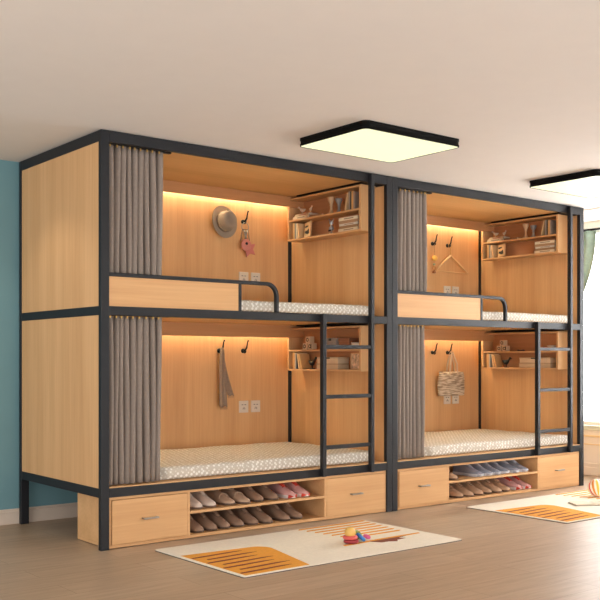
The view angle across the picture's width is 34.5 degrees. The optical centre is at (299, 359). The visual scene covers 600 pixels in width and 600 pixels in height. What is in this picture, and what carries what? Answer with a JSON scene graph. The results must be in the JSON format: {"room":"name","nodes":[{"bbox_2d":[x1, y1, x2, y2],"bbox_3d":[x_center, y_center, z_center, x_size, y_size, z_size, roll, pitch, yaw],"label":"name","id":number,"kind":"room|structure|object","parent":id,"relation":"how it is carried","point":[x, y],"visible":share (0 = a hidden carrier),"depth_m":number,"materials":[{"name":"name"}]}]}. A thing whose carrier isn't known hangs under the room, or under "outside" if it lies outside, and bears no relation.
{"room":"dormitory","nodes":[
{"label":"dormitory","id":0,"kind":"room"},
{"bbox_2d":[0,160,77,509],"bbox_3d":[-1.446,-0.102,6.173,9.190,2.204,0.100,0,0,-39],"label":"wall","id":1,"kind":"structure","parent":0,"point":[39,494],"depth_m":5.86,"materials":[{"name":"teal paint"}]},
{"bbox_2d":[0,502,77,524],"bbox_3d":[-1.467,0.954,6.080,9.040,0.092,0.018,0,0,-39],"label":"baseboard","id":2,"kind":"structure","parent":1,"relation":"attached to","point":[67,510],"depth_m":5.98,"materials":[{"name":"paint"}]},
{"bbox_2d":[0,0,599,209],"bbox_3d":[0.926,-1.254,3.204,9.190,0.100,7.700,0,0,-39],"label":"ceiling","id":3,"kind":"structure","parent":0,"point":[517,82],"depth_m":4.09,"materials":[{"name":"paint"}]},
{"bbox_2d":[300,120,458,162],"bbox_3d":[0.436,-1.182,5.276,0.714,0.043,0.550,0,0,-39],"label":"ceiling lamp","id":4,"kind":"object","parent":3,"relation":"attached to","point":[367,139],"visible":1,"depth_m":5.17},
{"bbox_2d":[530,169,599,197],"bbox_3d":[1.986,-1.182,6.527,0.714,0.043,0.550,0,0,-39],"label":"ceiling lamp","id":5,"kind":"object","parent":3,"relation":"attached to","point":[586,184],"visible":1,"depth_m":6.43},
{"bbox_2d":[0,475,599,599],"bbox_3d":[0.926,1.050,3.204,9.190,0.100,7.700,0,0,-39],"label":"floor","id":6,"kind":"structure","parent":0,"point":[498,556],"depth_m":4.64,"materials":[{"name":"brown wood"}]},
{"bbox_2d":[19,129,391,550],"bbox_3d":[-0.540,-0.100,6.091,2.103,2.200,1.108,0,0,-39],"label":"bunk bed","id":7,"kind":"object","parent":6,"relation":"on","point":[68,292],"visible":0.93,"depth_m":6.09,"materials":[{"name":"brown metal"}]},
{"bbox_2d":[109,315,167,484],"bbox_3d":[-0.884,0.213,5.220,0.398,0.907,0.052,0,0,-39],"label":"curtain","id":8,"kind":"object","parent":7,"relation":"hanging from","point":[135,342],"visible":0.98,"depth_m":5.20,"materials":[{"name":"beige fabric"}]},
{"bbox_2d":[109,143,170,274],"bbox_3d":[-0.879,-0.720,5.223,0.410,0.854,0.052,0,0,-39],"label":"curtain","id":9,"kind":"object","parent":7,"relation":"hanging from","point":[135,173],"visible":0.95,"depth_m":5.20,"materials":[{"name":"beige fabric"}]},
{"bbox_2d":[239,401,247,412],"bbox_3d":[-0.400,0.336,6.848,0.080,0.084,0.010,0,0,-39],"label":"wall socket","id":10,"kind":"object","parent":7,"relation":"attached to","point":[243,405],"visible":1,"depth_m":6.84,"materials":[{"name":"beige plastic"}]},
{"bbox_2d":[239,272,247,280],"bbox_3d":[-0.400,-0.578,6.848,0.080,0.084,0.010,0,0,-39],"label":"wall socket","id":11,"kind":"object","parent":7,"relation":"attached to","point":[242,275],"visible":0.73,"depth_m":6.84,"materials":[{"name":"beige plastic"}]},
{"bbox_2d":[241,211,248,223],"bbox_3d":[-0.388,-1.004,6.835,0.052,0.097,0.033,0,0,39],"label":"wall hook","id":12,"kind":"object","parent":7,"relation":"attached to","point":[245,220],"visible":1,"depth_m":6.83,"materials":[{"name":"black metal"}]},
{"bbox_2d":[241,222,254,256],"bbox_3d":[-0.365,-0.844,6.824,0.127,0.247,0.020,0,0,-39],"label":"keyring","id":13,"kind":"object","parent":12,"relation":"hanging from","point":[246,245],"visible":1,"depth_m":6.82,"materials":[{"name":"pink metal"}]},
{"bbox_2d":[251,400,259,411],"bbox_3d":[-0.319,0.336,6.913,0.080,0.084,0.010,0,0,-39],"label":"wall socket","id":14,"kind":"object","parent":7,"relation":"attached to","point":[255,404],"visible":1,"depth_m":6.91,"materials":[{"name":"beige plastic"}]},
{"bbox_2d":[251,273,259,280],"bbox_3d":[-0.319,-0.578,6.913,0.080,0.084,0.010,0,0,-39],"label":"wall socket","id":15,"kind":"object","parent":7,"relation":"attached to","point":[254,276],"visible":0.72,"depth_m":6.91,"materials":[{"name":"beige plastic"}]},
{"bbox_2d":[160,442,367,479],"bbox_3d":[-0.562,0.634,6.099,1.955,0.074,0.960,0,0,-39],"label":"mattress","id":16,"kind":"object","parent":7,"relation":"on","point":[255,457],"visible":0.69,"depth_m":5.96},
{"bbox_2d":[242,300,367,315],"bbox_3d":[-0.562,-0.317,6.099,1.955,0.074,0.960,0,0,-39],"label":"mattress","id":17,"kind":"object","parent":7,"relation":"on","point":[247,305],"visible":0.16,"depth_m":5.97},
{"bbox_2d":[287,184,367,242],"bbox_3d":[0.206,-0.998,6.676,0.130,0.304,0.786,0,0,-39],"label":"wall shelf","id":18,"kind":"object","parent":7,"relation":"attached to","point":[319,202],"visible":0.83,"depth_m":6.72,"materials":[{"name":"brown wood"}]},
{"bbox_2d":[297,223,304,237],"bbox_3d":[0.020,-0.914,6.894,0.088,0.110,0.027,0,0,-39],"label":"book","id":19,"kind":"object","parent":18,"relation":"on","point":[300,227],"visible":0.68,"depth_m":6.88,"materials":[{"name":"paper"}]},
{"bbox_2d":[304,221,311,236],"bbox_3d":[0.057,-0.918,6.832,0.025,0.118,0.102,0,0,-27],"label":"picture book","id":20,"kind":"object","parent":18,"relation":"on","point":[308,226],"visible":0.87,"depth_m":6.82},
{"bbox_2d":[327,197,334,213],"bbox_3d":[0.215,-1.056,6.635,0.054,0.118,0.054,0,0,-39],"label":"candle holder","id":21,"kind":"object","parent":18,"relation":"on","point":[331,200],"visible":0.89,"depth_m":6.62,"materials":[{"name":"beige ceramic"}]},
{"bbox_2d":[328,219,333,232],"bbox_3d":[0.215,-0.913,6.627,0.041,0.110,0.044,0,0,4],"label":"figurine","id":22,"kind":"object","parent":18,"relation":"on","point":[331,228],"visible":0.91,"depth_m":6.62,"materials":[{"name":"silver metal"}]},
{"bbox_2d":[335,198,342,211],"bbox_3d":[0.266,-1.047,6.587,0.054,0.100,0.054,0,0,-39],"label":"candle holder","id":23,"kind":"object","parent":18,"relation":"on","point":[338,200],"visible":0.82,"depth_m":6.57,"materials":[{"name":"glass"}]},
{"bbox_2d":[344,192,348,209],"bbox_3d":[0.345,-1.056,6.488,0.090,0.120,0.039,0,0,-39],"label":"book","id":24,"kind":"object","parent":18,"relation":"on","point":[347,196],"visible":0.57,"depth_m":6.46,"materials":[{"name":"paper"}]},
{"bbox_2d":[338,226,358,231],"bbox_3d":[0.354,-0.868,6.476,0.091,0.020,0.196,0,0,-39],"label":"book","id":25,"kind":"object","parent":18,"relation":"on","point":[356,227],"visible":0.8,"depth_m":6.44,"materials":[{"name":"paper"}]},
{"bbox_2d":[339,224,358,228],"bbox_3d":[0.358,-0.888,6.476,0.090,0.018,0.190,0,0,-39],"label":"book","id":26,"kind":"object","parent":25,"relation":"on","point":[352,225],"visible":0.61,"depth_m":6.45,"materials":[{"name":"paper"}]},
{"bbox_2d":[339,221,358,225],"bbox_3d":[0.358,-0.904,6.472,0.091,0.014,0.184,0,0,-39],"label":"book","id":27,"kind":"object","parent":26,"relation":"on","point":[357,222],"visible":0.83,"depth_m":6.43,"materials":[{"name":"paper"}]},
{"bbox_2d":[338,218,358,224],"bbox_3d":[0.357,-0.921,6.478,0.090,0.020,0.196,0,0,-39],"label":"book","id":28,"kind":"object","parent":27,"relation":"on","point":[357,219],"visible":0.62,"depth_m":6.45,"materials":[{"name":"paper"}]},
{"bbox_2d":[339,215,358,220],"bbox_3d":[0.356,-0.942,6.474,0.091,0.020,0.190,0,0,-39],"label":"book","id":29,"kind":"object","parent":28,"relation":"on","point":[356,216],"visible":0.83,"depth_m":6.43,"materials":[{"name":"paper"}]},
{"bbox_2d":[353,191,358,208],"bbox_3d":[0.392,-1.056,6.429,0.090,0.118,0.012,0,0,-39],"label":"book","id":30,"kind":"object","parent":18,"relation":"on","point":[355,193],"visible":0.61,"depth_m":6.40,"materials":[{"name":"paper"}]},
{"bbox_2d":[287,326,367,371],"bbox_3d":[0.206,-0.071,6.676,0.130,0.302,0.786,0,0,-39],"label":"wall shelf","id":31,"kind":"object","parent":7,"relation":"attached to","point":[361,332],"visible":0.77,"depth_m":6.70,"materials":[{"name":"brown wood"}]},
{"bbox_2d":[298,354,311,368],"bbox_3d":[0.036,0.016,6.874,0.088,0.105,0.042,0,0,-39],"label":"book","id":32,"kind":"object","parent":31,"relation":"on","point":[304,359],"visible":0.84,"depth_m":6.86,"materials":[{"name":"paper"}]},
{"bbox_2d":[308,343,316,349],"bbox_3d":[0.086,-0.091,6.792,0.047,0.046,0.046,0,0,-39],"label":"block","id":33,"kind":"object","parent":31,"relation":"on","point":[311,346],"visible":1,"depth_m":6.78,"materials":[{"name":"paint"}]},
{"bbox_2d":[306,336,313,342],"bbox_3d":[0.070,-0.138,6.812,0.047,0.046,0.046,0,0,-39],"label":"block","id":34,"kind":"object","parent":33,"relation":"on","point":[309,339],"visible":0.98,"depth_m":6.79,"materials":[{"name":"paint"}]},
{"bbox_2d":[316,363,348,368],"bbox_3d":[0.225,0.048,6.646,0.104,0.040,0.229,0,0,-39],"label":"storage box","id":35,"kind":"object","parent":31,"relation":"on","point":[329,365],"visible":0.9,"depth_m":6.57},
{"bbox_2d":[317,357,348,362],"bbox_3d":[0.227,0.006,6.648,0.105,0.042,0.223,0,0,-39],"label":"storage box","id":36,"kind":"object","parent":35,"relation":"on","point":[329,359],"visible":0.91,"depth_m":6.57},
{"bbox_2d":[327,338,338,344],"bbox_3d":[0.245,-0.107,6.621,0.105,0.078,0.124,0,0,-39],"label":"storage box","id":37,"kind":"object","parent":31,"relation":"on","point":[330,341],"visible":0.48,"depth_m":6.57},
{"bbox_2d":[338,338,358,344],"bbox_3d":[0.334,-0.105,6.529,0.104,0.074,0.109,0,0,-39],"label":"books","id":38,"kind":"object","parent":31,"relation":"on","point":[342,341],"visible":0.62,"depth_m":6.49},
{"bbox_2d":[351,353,358,369],"bbox_3d":[0.376,0.013,6.434,0.010,0.110,0.105,0,0,-39],"label":"photo frame","id":39,"kind":"object","parent":31,"relation":"on","point":[354,356],"visible":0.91,"depth_m":6.44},
{"bbox_3d":[-0.546,-0.089,6.708,0.041,0.097,0.047,0,0,-39],"label":"wall hook","id":40,"kind":"object","parent":7,"relation":"attached to","visible":0},
{"bbox_2d":[219,347,233,409],"bbox_3d":[-0.507,0.133,6.718,0.138,0.431,0.042,0,0,-39],"label":"scarf","id":41,"kind":"object","parent":40,"relation":"hanging from","point":[225,388],"visible":1,"depth_m":6.68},
{"bbox_2d":[78,470,385,548],"bbox_3d":[-0.325,0.862,5.822,2.004,0.268,0.406,0,0,-39],"label":"storage cabinet","id":42,"kind":"object","parent":6,"relation":"on","point":[134,520],"visible":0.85,"depth_m":5.36,"materials":[{"name":"brown wood"}]},
{"bbox_2d":[190,493,202,508],"bbox_3d":[-0.648,0.797,5.546,0.091,0.098,0.271,0,0,-39],"label":"shoe","id":43,"kind":"object","parent":42,"relation":"on","point":[194,503],"visible":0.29,"depth_m":5.46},
{"bbox_2d":[190,516,203,532],"bbox_3d":[-0.640,0.929,5.540,0.091,0.098,0.271,0,0,-38],"label":"shoe","id":44,"kind":"object","parent":42,"relation":"in","point":[195,527],"visible":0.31,"depth_m":5.45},
{"bbox_2d":[189,491,216,507],"bbox_3d":[-0.577,0.797,5.606,0.091,0.098,0.271,0,0,-40],"label":"shoe","id":45,"kind":"object","parent":42,"relation":"on","point":[206,501],"visible":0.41,"depth_m":5.55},
{"bbox_2d":[190,512,217,530],"bbox_3d":[-0.570,0.929,5.601,0.091,0.098,0.271,0,0,-40],"label":"shoe","id":46,"kind":"object","parent":42,"relation":"in","point":[208,525],"visible":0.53,"depth_m":5.55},
{"bbox_2d":[203,511,230,528],"bbox_3d":[-0.498,0.929,5.668,0.091,0.098,0.271,0,0,-38],"label":"shoe","id":47,"kind":"object","parent":42,"relation":"in","point":[221,523],"visible":0.58,"depth_m":5.62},
{"bbox_2d":[205,490,235,504],"bbox_3d":[-0.473,0.806,5.688,0.091,0.079,0.271,0,0,-40],"label":"loafer","id":48,"kind":"object","parent":42,"relation":"on","point":[220,498],"visible":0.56,"depth_m":5.65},
{"bbox_2d":[217,509,243,526],"bbox_3d":[-0.422,0.929,5.730,0.091,0.098,0.271,0,0,-38],"label":"shoe","id":49,"kind":"object","parent":42,"relation":"in","point":[232,519],"visible":0.54,"depth_m":5.67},
{"bbox_2d":[221,488,250,503],"bbox_3d":[-0.388,0.806,5.742,0.091,0.079,0.271,0,0,-39],"label":"loafer","id":50,"kind":"object","parent":42,"relation":"on","point":[238,497],"visible":0.56,"depth_m":5.69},
{"bbox_2d":[230,508,258,524],"bbox_3d":[-0.341,0.929,5.791,0.091,0.098,0.271,0,0,-38],"label":"shoe","id":51,"kind":"object","parent":42,"relation":"in","point":[243,514],"visible":0.55,"depth_m":5.74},
{"bbox_2d":[234,486,263,501],"bbox_3d":[-0.311,0.797,5.821,0.091,0.098,0.271,0,0,-39],"label":"shoe","id":52,"kind":"object","parent":42,"relation":"on","point":[248,492],"visible":0.49,"depth_m":5.77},
{"bbox_2d":[190,493,323,513],"bbox_3d":[-0.345,0.853,5.820,0.977,0.014,0.368,0,0,-39],"label":"shelf","id":53,"kind":"object","parent":42,"relation":"attached to","point":[319,497],"depth_m":5.70,"materials":[{"name":"brown wood"}]},
{"bbox_2d":[244,506,272,523],"bbox_3d":[-0.259,0.929,5.844,0.091,0.098,0.271,0,0,-40],"label":"shoe","id":54,"kind":"object","parent":42,"relation":"in","point":[255,511],"visible":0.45,"depth_m":5.79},
{"bbox_2d":[251,485,278,499],"bbox_3d":[-0.223,0.797,5.891,0.091,0.098,0.271,0,0,-38],"label":"shoe","id":55,"kind":"object","parent":42,"relation":"on","point":[264,491],"visible":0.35,"depth_m":5.83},
{"bbox_2d":[260,504,290,520],"bbox_3d":[-0.154,0.929,5.932,0.091,0.098,0.271,0,0,-38],"label":"shoe","id":56,"kind":"object","parent":42,"relation":"in","point":[272,510],"visible":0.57,"depth_m":5.89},
{"bbox_2d":[267,483,296,498],"bbox_3d":[-0.119,0.797,5.965,0.092,0.098,0.272,0,0,-38],"label":"sneaker","id":57,"kind":"object","parent":42,"relation":"on","point":[280,489],"visible":0.57,"depth_m":5.91,"materials":[{"name":"fabric"}]},
{"bbox_2d":[276,502,302,518],"bbox_3d":[-0.081,0.929,6.006,0.091,0.098,0.271,0,0,-40],"label":"shoe","id":58,"kind":"object","parent":42,"relation":"in","point":[285,507],"visible":0.44,"depth_m":5.95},
{"bbox_2d":[283,482,309,496],"bbox_3d":[-0.040,0.797,6.029,0.092,0.098,0.272,0,0,-39],"label":"sneaker","id":59,"kind":"object","parent":42,"relation":"on","point":[293,486],"visible":0.44,"depth_m":5.97,"materials":[{"name":"fabric"}]},
{"bbox_2d":[155,520,461,577],"bbox_3d":[0.069,0.995,5.178,1.475,0.011,0.805,0,0,-39],"label":"rug","id":60,"kind":"object","parent":6,"relation":"on","point":[270,553],"visible":0.98,"depth_m":5.06,"materials":[{"name":"fabric"}]},
{"bbox_2d":[344,539,358,543],"bbox_3d":[0.276,0.978,5.192,0.084,0.021,0.084,0,0,-39],"label":"ring","id":61,"kind":"object","parent":60,"relation":"on","point":[356,541],"visible":0.88,"depth_m":5.16,"materials":[{"name":"plastic"}]},
{"bbox_2d":[343,535,357,539],"bbox_3d":[0.270,0.957,5.190,0.081,0.021,0.081,0,0,-39],"label":"ring","id":62,"kind":"object","parent":61,"relation":"on","point":[345,537],"visible":0.92,"depth_m":5.16,"materials":[{"name":"plastic"}]},
{"bbox_2d":[345,527,355,535],"bbox_3d":[0.270,0.930,5.190,0.060,0.060,0.060,0,0,-39],"label":"ball","id":63,"kind":"object","parent":62,"relation":"on","point":[349,531],"visible":1,"depth_m":5.17,"materials":[{"name":"plastic"}]},
{"bbox_2d":[392,177,583,510],"bbox_3d":[1.105,-0.100,7.405,2.103,2.200,1.108,0,0,-39],"label":"bunk bed","id":64,"kind":"object","parent":6,"relation":"on","point":[537,400],"visible":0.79,"depth_m":7.83,"materials":[{"name":"brown wood"}]},
{"bbox_2d":[398,324,429,458],"bbox_3d":[0.745,0.213,6.521,0.357,0.907,0.052,0,0,-39],"label":"curtain","id":65,"kind":"object","parent":64,"relation":"hanging from","point":[411,341],"visible":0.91,"depth_m":6.51,"materials":[{"name":"beige fabric"}]},
{"bbox_2d":[398,188,431,291],"bbox_3d":[0.752,-0.719,6.527,0.377,0.855,0.052,0,0,-39],"label":"curtain","id":66,"kind":"object","parent":64,"relation":"hanging from","point":[412,204],"visible":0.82,"depth_m":6.52,"materials":[{"name":"grey fabric"}]},
{"bbox_2d":[444,396,450,403],"bbox_3d":[1.245,0.336,8.162,0.080,0.084,0.010,0,0,-39],"label":"wall socket","id":67,"kind":"object","parent":64,"relation":"attached to","point":[447,399],"visible":0.79,"depth_m":8.16,"materials":[{"name":"beige plastic"}]},
{"bbox_2d":[452,396,458,403],"bbox_3d":[1.326,0.336,8.227,0.080,0.084,0.010,0,0,-39],"label":"wall socket","id":68,"kind":"object","parent":64,"relation":"attached to","point":[455,399],"visible":0.75,"depth_m":8.22,"materials":[{"name":"beige plastic"}]},
{"bbox_2d":[452,286,458,293],"bbox_3d":[1.326,-0.578,8.227,0.080,0.084,0.010,0,0,-39],"label":"wall socket","id":69,"kind":"object","parent":64,"relation":"attached to","point":[455,290],"visible":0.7,"depth_m":8.22,"materials":[{"name":"beige plastic"}]},
{"bbox_2d":[424,429,566,455],"bbox_3d":[1.083,0.634,7.412,1.955,0.073,0.960,0,0,-39],"label":"mattress","id":70,"kind":"object","parent":64,"relation":"on","point":[465,440],"visible":0.52,"depth_m":7.29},
{"bbox_2d":[482,214,566,260],"bbox_3d":[1.850,-0.998,7.990,0.130,0.304,0.786,0,0,-39],"label":"wall shelf","id":71,"kind":"object","parent":64,"relation":"attached to","point":[521,247],"visible":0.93,"depth_m":8.02,"materials":[{"name":"brown wood"}]},
{"bbox_2d":[491,245,497,257],"bbox_3d":[1.665,-0.914,8.207,0.088,0.110,0.027,0,0,-39],"label":"book","id":72,"kind":"object","parent":71,"relation":"on","point":[494,248],"visible":0.89,"depth_m":8.19,"materials":[{"name":"paper"}]},
{"bbox_2d":[498,243,505,256],"bbox_3d":[1.701,-0.918,8.146,0.025,0.118,0.102,0,0,-27],"label":"picture book","id":73,"kind":"object","parent":71,"relation":"on","point":[501,248],"visible":1,"depth_m":8.13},
{"bbox_2d":[534,249,555,253],"bbox_3d":[1.999,-0.868,7.790,0.091,0.020,0.196,0,0,-39],"label":"book","id":74,"kind":"object","parent":71,"relation":"on","point":[550,250],"visible":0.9,"depth_m":7.75,"materials":[{"name":"paper"}]},
{"bbox_2d":[535,247,555,250],"bbox_3d":[2.003,-0.888,7.790,0.090,0.018,0.190,0,0,-39],"label":"book","id":75,"kind":"object","parent":74,"relation":"on","point":[548,248],"visible":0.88,"depth_m":7.75,"materials":[{"name":"paper"}]},
{"bbox_2d":[535,245,555,248],"bbox_3d":[2.002,-0.904,7.785,0.091,0.014,0.184,0,0,-39],"label":"book","id":76,"kind":"object","parent":75,"relation":"on","point":[549,245],"visible":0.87,"depth_m":7.75,"materials":[{"name":"paper"}]},
{"bbox_2d":[534,242,555,246],"bbox_3d":[2.001,-0.921,7.792,0.090,0.020,0.196,0,0,-39],"label":"book","id":77,"kind":"object","parent":76,"relation":"on","point":[553,243],"visible":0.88,"depth_m":7.75,"materials":[{"name":"paper"}]},
{"bbox_2d":[535,240,555,244],"bbox_3d":[2.001,-0.942,7.788,0.091,0.020,0.190,0,0,-39],"label":"book","id":78,"kind":"object","parent":77,"relation":"on","point":[548,241],"visible":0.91,"depth_m":7.75,"materials":[{"name":"paper"}]},
{"bbox_2d":[550,220,555,234],"bbox_3d":[2.037,-1.056,7.743,0.090,0.118,0.012,0,0,-39],"label":"book","id":79,"kind":"object","parent":71,"relation":"on","point":[552,222],"visible":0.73,"depth_m":7.72,"materials":[{"name":"paper"}]},
{"bbox_2d":[482,331,566,368],"bbox_3d":[1.850,-0.071,7.990,0.130,0.302,0.786,0,0,-39],"label":"wall shelf","id":80,"kind":"object","parent":64,"relation":"attached to","point":[519,340],"visible":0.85,"depth_m":8.04,"materials":[{"name":"brown wood"}]},
{"bbox_2d":[493,355,502,366],"bbox_3d":[1.680,0.016,8.188,0.088,0.105,0.042,0,0,-39],"label":"book","id":81,"kind":"object","parent":80,"relation":"on","point":[497,358],"visible":0.95,"depth_m":8.18,"materials":[{"name":"paper"}]},
{"bbox_2d":[519,363,555,367],"bbox_3d":[1.943,0.048,7.868,0.104,0.040,0.314,0,0,-39],"label":"storage box","id":82,"kind":"object","parent":80,"relation":"on","point":[521,365],"visible":0.77,"depth_m":7.81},
{"bbox_2d":[519,357,555,362],"bbox_3d":[1.945,0.006,7.870,0.105,0.042,0.308,0,0,-39],"label":"storage box","id":83,"kind":"object","parent":82,"relation":"on","point":[531,359],"visible":0.79,"depth_m":7.79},
{"bbox_2d":[483,311,566,322],"bbox_3d":[1.083,-0.317,7.412,1.955,0.073,0.960,0,0,-39],"label":"mattress","id":84,"kind":"object","parent":64,"relation":"on","point":[493,316],"visible":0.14,"depth_m":7.30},
{"bbox_3d":[1.264,-0.991,8.154,0.041,0.097,0.047,0,0,-39],"label":"wall hook","id":85,"kind":"object","parent":64,"relation":"attached to","visible":0},
{"bbox_2d":[435,243,467,273],"bbox_3d":[1.286,-0.855,8.167,0.386,0.252,0.022,0,0,-38],"label":"hanger","id":86,"kind":"object","parent":85,"relation":"hanging from","point":[450,255],"visible":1,"depth_m":8.15,"materials":[{"name":"wood"}]},
{"bbox_3d":[1.264,-0.086,8.154,0.041,0.097,0.047,0,0,-39],"label":"wall hook","id":87,"kind":"object","parent":64,"relation":"attached to","visible":0},
{"bbox_2d":[437,351,464,395],"bbox_3d":[1.274,0.119,8.141,0.319,0.374,0.055,0,0,-39],"label":"tote bag","id":88,"kind":"object","parent":87,"relation":"hanging from","point":[451,383],"visible":1,"depth_m":8.12,"materials":[{"name":"fabric"}]},
{"bbox_2d":[398,451,578,509],"bbox_3d":[1.320,0.862,7.136,2.004,0.268,0.406,0,0,-39],"label":"storage cabinet","id":89,"kind":"object","parent":6,"relation":"on","point":[427,485],"visible":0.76,"depth_m":6.91,"materials":[{"name":"brown wood"}]},
{"bbox_2d":[449,472,457,479],"bbox_3d":[1.011,0.797,6.864,0.091,0.098,0.271,0,0,-40],"label":"shoe","id":90,"kind":"object","parent":89,"relation":"on","point":[452,476],"visible":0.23,"depth_m":6.76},
{"bbox_2d":[449,484,463,497],"bbox_3d":[1.060,0.929,6.904,0.091,0.098,0.271,0,0,-39],"label":"shoe","id":91,"kind":"object","parent":89,"relation":"in","point":[453,493],"visible":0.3,"depth_m":6.82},
{"bbox_2d":[449,482,473,496],"bbox_3d":[1.143,0.929,6.964,0.091,0.098,0.271,0,0,-39],"label":"shoe","id":92,"kind":"object","parent":89,"relation":"in","point":[457,486],"visible":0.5,"depth_m":6.92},
{"bbox_2d":[452,464,483,476],"bbox_3d":[1.224,0.797,7.039,0.092,0.098,0.272,0,0,-39],"label":"sneaker","id":93,"kind":"object","parent":89,"relation":"on","point":[466,470],"visible":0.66,"depth_m":7.01,"materials":[{"name":"fabric"}]},
{"bbox_2d":[459,481,483,494],"bbox_3d":[1.227,0.929,7.038,0.091,0.098,0.271,0,0,-38],"label":"shoe","id":94,"kind":"object","parent":89,"relation":"in","point":[467,484],"visible":0.44,"depth_m":6.99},
{"bbox_2d":[469,480,491,493],"bbox_3d":[1.302,0.929,7.108,0.091,0.098,0.271,0,0,-39],"label":"shoe","id":95,"kind":"object","parent":89,"relation":"in","point":[476,483],"visible":0.41,"depth_m":7.05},
{"bbox_2d":[470,463,492,475],"bbox_3d":[1.299,0.797,7.092,0.092,0.098,0.272,0,0,-40],"label":"sneaker","id":96,"kind":"object","parent":89,"relation":"on","point":[476,466],"visible":0.37,"depth_m":7.03,"materials":[{"name":"fabric"}]},
{"bbox_2d":[478,479,501,492],"bbox_3d":[1.385,0.929,7.164,0.091,0.098,0.271,0,0,-39],"label":"shoe","id":97,"kind":"object","parent":89,"relation":"in","point":[485,482],"visible":0.47,"depth_m":7.11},
{"bbox_2d":[478,462,501,474],"bbox_3d":[1.374,0.797,7.162,0.092,0.098,0.272,0,0,-40],"label":"sneaker","id":98,"kind":"object","parent":89,"relation":"on","point":[486,465],"visible":0.38,"depth_m":7.10,"materials":[{"name":"fabric"}]},
{"bbox_2d":[449,470,537,482],"bbox_3d":[1.300,0.853,7.134,0.977,0.014,0.368,0,0,-39],"label":"shelf","id":99,"kind":"object","parent":89,"relation":"attached to","point":[532,473],"depth_m":7.03,"materials":[{"name":"brown wood"}]},
{"bbox_2d":[487,478,509,491],"bbox_3d":[1.463,0.929,7.234,0.091,0.098,0.271,0,0,-38],"label":"shoe","id":100,"kind":"object","parent":89,"relation":"in","point":[494,481],"visible":0.44,"depth_m":7.18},
{"bbox_2d":[487,462,509,473],"bbox_3d":[1.451,0.797,7.227,0.092,0.098,0.272,0,0,-38],"label":"sneaker","id":101,"kind":"object","parent":89,"relation":"on","point":[495,465],"visible":0.41,"depth_m":7.16,"materials":[{"name":"fabric"}]},
{"bbox_2d":[496,461,519,472],"bbox_3d":[1.540,0.797,7.287,0.092,0.098,0.272,0,0,-38],"label":"sneaker","id":102,"kind":"object","parent":89,"relation":"on","point":[512,469],"visible":0.4,"depth_m":7.22,"materials":[{"name":"fabric"}]},
{"bbox_2d":[496,477,522,489],"bbox_3d":[1.570,0.929,7.324,0.092,0.098,0.272,0,0,-38],"label":"sneaker","id":103,"kind":"object","parent":89,"relation":"on","point":[506,481],"visible":0.58,"depth_m":7.27,"materials":[{"name":"fabric"}]},
{"bbox_2d":[506,460,528,471],"bbox_3d":[1.619,0.797,7.346,0.092,0.098,0.272,0,0,-38],"label":"sneaker","id":104,"kind":"object","parent":89,"relation":"on","point":[514,463],"visible":0.34,"depth_m":7.28,"materials":[{"name":"fabric"}]},
{"bbox_2d":[508,476,531,488],"bbox_3d":[1.649,0.929,7.383,0.092,0.098,0.272,0,0,-39],"label":"sneaker","id":105,"kind":"object","parent":89,"relation":"on","point":[515,479],"visible":0.43,"depth_m":7.32,"materials":[{"name":"fabric"}]},
{"bbox_2d":[467,490,599,523],"bbox_3d":[1.947,0.995,6.640,1.475,0.011,0.805,0,0,-39],"label":"rug","id":106,"kind":"object","parent":6,"relation":"on","point":[554,507],"visible":0.87,"depth_m":6.45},
{"bbox_2d":[568,501,599,505],"bbox_3d":[2.000,0.982,6.593,0.299,0.014,0.144,0,0,-7],"label":"open book","id":107,"kind":"object","parent":106,"relation":"on","point":[576,503],"visible":1,"depth_m":6.56,"materials":[{"name":"paper"}]},
{"bbox_2d":[588,479,599,496],"bbox_3d":[2.139,0.926,6.956,0.126,0.126,0.126,0,0,-39],"label":"ball","id":108,"kind":"object","parent":106,"relation":"on","point":[594,485],"visible":1,"depth_m":6.92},
{"bbox_2d":[584,220,599,463],"bbox_3d":[4.489,-0.102,5.986,0.150,2.204,7.600,0,0,-39],"label":"wall","id":109,"kind":"structure","parent":0,"point":[591,452],"depth_m":8.33,"materials":[{"name":"beige paint"}]},
{"bbox_2d":[584,230,599,430],"bbox_3d":[3.182,-0.255,7.597,0.180,1.730,3.250,0,0,-39],"label":"window","id":110,"kind":"structure","parent":109,"relation":"in","point":[592,290],"depth_m":8.40,"materials":[{"name":"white glass"}]},
{"bbox_2d":[584,228,599,290],"bbox_3d":[2.311,-0.118,8.496,0.124,1.998,0.840,0,0,-42],"label":"window curtain","id":111,"kind":"object","parent":110,"relation":"hanging from","point":[589,234],"visible":0.02,"depth_m":8.26,"materials":[{"name":"green fabric"}]},
{"bbox_2d":[584,207,599,221],"bbox_3d":[4.219,-1.198,5.770,0.540,0.012,7.600,0,0,-39],"label":"trim","id":112,"kind":"structure","parent":109,"relation":"attached to","point":[593,214],"depth_m":7.94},
{"bbox_2d":[584,462,599,475],"bbox_3d":[4.430,0.948,5.926,0.016,0.105,7.580,0,0,-39],"label":"baseboard","id":113,"kind":"structure","parent":109,"relation":"attached to","point":[593,469],"depth_m":8.31,"materials":[{"name":"white paint"}]},
{"bbox_3d":[-0.523,-0.994,6.726,0.041,0.097,0.047,0,0,-39],"label":"wall hook","id":114,"kind":"object","parent":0,"visible":0},
{"bbox_2d":[212,206,236,237],"bbox_3d":[-0.504,-0.955,6.675,0.113,0.228,0.217,0,0,44],"label":"felt hat","id":115,"kind":"object","parent":114,"relation":"hanging from","point":[224,221],"visible":1,"depth_m":6.65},
{"bbox_3d":[1.122,-0.994,8.040,0.041,0.097,0.047,0,0,-39],"label":"wall hook","id":116,"kind":"object","parent":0,"visible":0},
{"bbox_2d":[432,245,437,272],"bbox_3d":[1.119,-0.835,8.018,0.048,0.242,0.050,0,0,-39],"label":"ornament","id":117,"kind":"object","parent":116,"relation":"hanging from","point":[434,258],"visible":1,"depth_m":8.02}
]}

